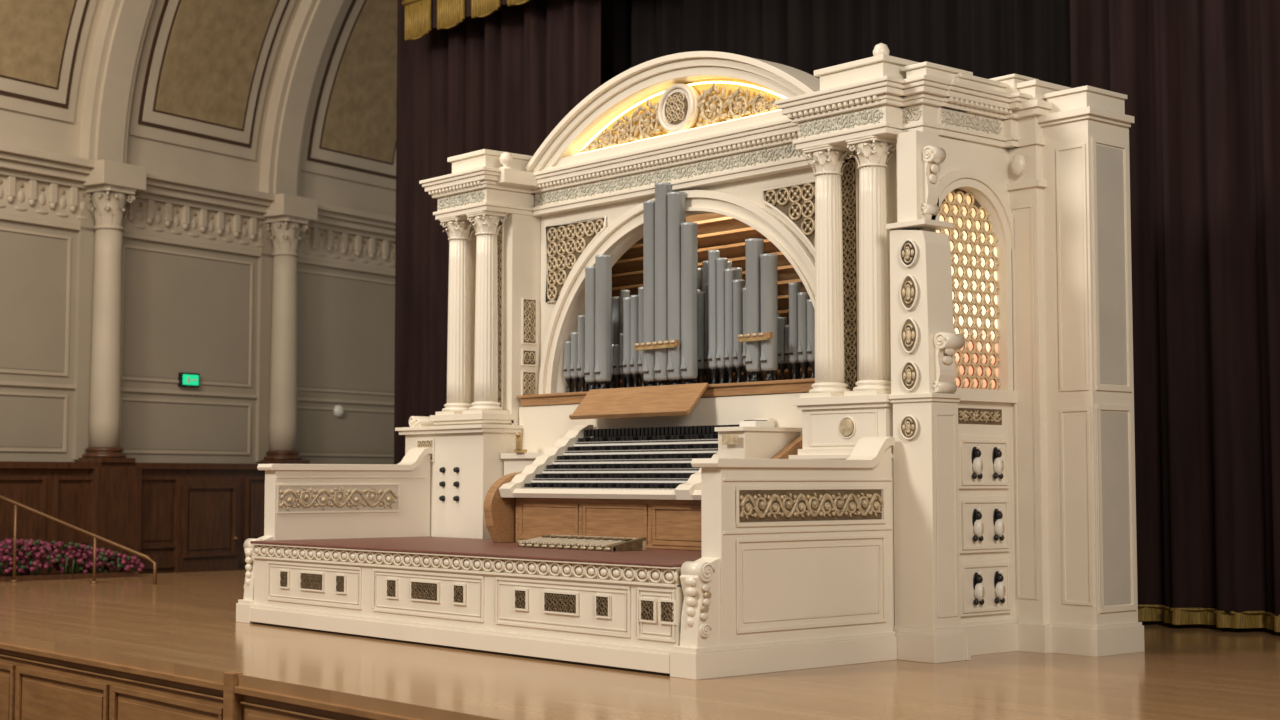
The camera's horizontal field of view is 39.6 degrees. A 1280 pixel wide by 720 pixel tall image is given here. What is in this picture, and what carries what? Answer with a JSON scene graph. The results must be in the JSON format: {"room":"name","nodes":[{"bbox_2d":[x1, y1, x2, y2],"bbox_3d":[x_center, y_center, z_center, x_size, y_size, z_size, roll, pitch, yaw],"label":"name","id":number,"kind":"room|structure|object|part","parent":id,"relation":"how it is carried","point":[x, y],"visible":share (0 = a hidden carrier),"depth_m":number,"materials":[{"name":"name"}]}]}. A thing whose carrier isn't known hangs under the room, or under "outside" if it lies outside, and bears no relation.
{"room":"auditorium","nodes":[
{"label":"auditorium","id":0,"kind":"room"},
{"bbox_2d":[0,189,394,463],"bbox_3d":[-5.755,0.837,20.152,0.350,5.600,19.852,-2,-5,33],"label":"wall","id":1,"kind":"structure","parent":0,"point":[205,312],"depth_m":20.71,"materials":[{"name":"paint"}]},
{"bbox_2d":[75,185,136,462],"bbox_3d":[-5.845,-0.389,19.493,0.490,3.020,0.490,-2,-5,33],"label":"wall column","id":2,"kind":"structure","parent":1,"relation":"attached to","point":[109,201],"depth_m":19.37,"materials":[{"name":"paint"}]},
{"bbox_2d":[0,461,264,574],"bbox_3d":[-5.689,2.362,19.496,0.458,2.470,18.993,-2,-5,33],"label":"wainscoting","id":3,"kind":"structure","parent":1,"relation":"attached to","point":[127,504],"depth_m":19.17,"materials":[{"name":"brown wood"}]},
{"bbox_2d":[178,372,199,386],"bbox_3d":[-5.246,0.231,20.686,0.072,0.160,0.280,-2,-5,33],"label":"exit sign","id":4,"kind":"object","parent":1,"relation":"attached to","point":[185,379],"visible":1,"depth_m":20.65,"materials":[{"name":"green plastic"}]},
{"bbox_2d":[0,143,395,276],"bbox_3d":[-5.696,-1.763,19.774,0.456,0.740,18.992,-2,-5,33],"label":"entablature","id":5,"kind":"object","parent":1,"relation":"attached to","point":[38,187],"depth_m":20.66,"materials":[{"name":"paint"}]},
{"bbox_2d":[174,478,239,572],"bbox_3d":[-4.933,2.154,20.363,0.130,1.600,0.950,-2,-5,33],"label":"door","id":6,"kind":"structure","parent":1,"relation":"in","point":[207,510],"depth_m":20.34,"materials":[{"name":"brown wood"}]},
{"bbox_2d":[257,216,309,463],"bbox_3d":[-4.361,-0.236,21.791,0.490,3.020,0.490,-2,-5,33],"label":"wall column","id":7,"kind":"structure","parent":1,"relation":"attached to","point":[285,230],"depth_m":21.66,"materials":[{"name":"paint"}]},
{"bbox_2d":[333,405,343,416],"bbox_3d":[-3.859,0.653,22.813,0.075,0.158,0.160,-2,-5,33],"label":"wall sensor","id":8,"kind":"object","parent":1,"relation":"attached to","point":[338,410],"visible":1,"depth_m":22.78,"materials":[{"name":"white plastic"}]},
{"bbox_2d":[0,0,397,216],"bbox_3d":[-4.027,-4.429,19.369,4.080,4.566,19.822,-2,-5,33],"label":"cove","id":9,"kind":"object","parent":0,"point":[292,97],"visible":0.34,"depth_m":20.95,"materials":[{"name":"paint"}]},
{"bbox_2d":[402,0,529,40],"bbox_3d":[2.614,-5.080,12.919,0.169,2.750,15.480,3,-5,-41],"label":"valance","id":10,"kind":"object","parent":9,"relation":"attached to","point":[421,16],"visible":1,"depth_m":18.12,"materials":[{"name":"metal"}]},
{"bbox_2d":[394,0,600,463],"bbox_3d":[-1.513,-1.922,18.064,0.279,8.170,3.317,3,-5,-41],"label":"stage curtain","id":11,"kind":"object","parent":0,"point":[502,80],"visible":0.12,"depth_m":18.57,"materials":[{"name":"fabric"}]},
{"bbox_2d":[600,0,611,85],"bbox_3d":[4.644,-1.936,13.858,0.200,10.200,19.500,3,-5,-41],"label":"curtain","id":12,"kind":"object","parent":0,"point":[606,5],"depth_m":19.62,"materials":[{"name":"black fabric"}]},
{"bbox_2d":[0,570,1279,719],"bbox_3d":[1.418,1.768,11.084,7.880,0.060,19.900,3,-5,-41],"label":"floor","id":13,"kind":"structure","parent":0,"point":[182,624],"depth_m":9.02,"materials":[{"name":"brown wood"}]},
{"bbox_2d":[0,538,144,581],"bbox_3d":[-5.893,1.964,17.614,1.942,0.414,0.464,3,-5,-41],"label":"flower bed","id":14,"kind":"object","parent":13,"relation":"on","point":[121,563],"visible":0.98,"depth_m":17.62,"materials":[{"name":"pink plant"}]},
{"bbox_2d":[0,495,156,583],"bbox_3d":[-5.421,1.698,16.998,1.773,0.865,0.080,-1,-4,13],"label":"handrail","id":15,"kind":"object","parent":13,"relation":"on","point":[3,498],"visible":1,"depth_m":16.98,"materials":[{"name":"gold metal"}]},
{"bbox_2d":[236,437,896,679],"bbox_3d":[-0.700,1.125,11.137,1.508,1.230,4.745,3,-5,-41],"label":"platform","id":16,"kind":"object","parent":13,"relation":"on","point":[792,569],"visible":1,"depth_m":9.73,"materials":[{"name":"beige paint"}]},
{"bbox_3d":[-0.710,1.183,11.127,1.475,0.017,4.380,3,-5,-41],"label":"seat","id":17,"kind":"part","parent":16,"relation":"part of","materials":[{"name":"wood"}]},
{"bbox_2d":[518,535,646,551],"bbox_3d":[-0.371,1.123,10.955,0.273,0.079,0.942,3,-5,-41],"label":"pedalboard","id":18,"kind":"object","parent":16,"relation":"on","point":[595,543],"visible":1,"depth_m":10.80,"materials":[{"name":"beige wood"}]},
{"bbox_2d":[484,383,801,550],"bbox_3d":[-0.212,0.683,11.645,0.791,1.047,2.970,3,-5,-41],"label":"organ console","id":19,"kind":"object","parent":16,"relation":"on","point":[620,482],"visible":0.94,"depth_m":11.50,"materials":[{"name":"beige paint"}]},
{"bbox_2d":[514,432,526,452],"bbox_3d":[-0.864,0.591,12.736,0.060,0.149,0.100,3,-5,-41],"label":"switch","id":20,"kind":"object","parent":19,"relation":"attached to","point":[519,439],"depth_m":12.72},
{"bbox_2d":[395,43,1144,663],"bbox_3d":[0.533,-0.128,12.029,1.550,3.850,5.625,3,-5,-41],"label":"pipe organ","id":21,"kind":"object","parent":13,"relation":"on","point":[933,258],"visible":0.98,"depth_m":10.44,"materials":[{"name":"beige paint"}]},
{"bbox_3d":[0.195,0.227,11.938,0.210,0.080,3.125,3,-5,-41],"label":"pipe rail","id":22,"kind":"part","parent":21,"relation":"part of","materials":[{"name":"brown wood"}]},
{"bbox_3d":[0.265,-0.472,12.049,0.060,1.340,3.040,3,-5,-41],"label":"arch moulding","id":23,"kind":"part","parent":21,"relation":"part of","materials":[{"name":"beige paint"}]},
{"bbox_2d":[919,169,1016,402],"bbox_3d":[1.876,-0.430,10.269,0.860,1.340,0.130,3,-5,-41],"label":"window grille","id":24,"kind":"object","parent":21,"relation":"attached to","point":[981,204],"depth_m":10.39,"materials":[{"name":"beige paint"}]},
{"bbox_2d":[1069,0,1279,631],"bbox_3d":[5.500,-2.460,9.966,0.279,8.170,7.462,3,-5,-41],"label":"stage curtain","id":25,"kind":"object","parent":13,"relation":"on","point":[1200,79],"visible":0.66,"depth_m":11.86,"materials":[{"name":"fabric"}]},
{"bbox_2d":[612,0,1070,87],"bbox_3d":[1.721,-2.113,15.114,0.167,8.180,6.000,3,-5,-41],"label":"curtain","id":26,"kind":"object","parent":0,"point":[988,39],"visible":0.06,"depth_m":15.05,"materials":[{"name":"black fabric"}]},
{"bbox_3d":[-6.013,2.877,8.615,22.250,0.100,32.000,3,-5,-41],"label":"floor","id":27,"kind":"structure","parent":0,"visible":0},
{"bbox_2d":[0,570,419,719],"bbox_3d":[1.559,2.349,10.859,7.910,1.261,20.465,3,-5,-41],"label":"stage","id":28,"kind":"object","parent":27,"relation":"on","point":[35,684],"visible":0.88,"depth_m":10.12,"materials":[{"name":"brown wood"}]}
]}

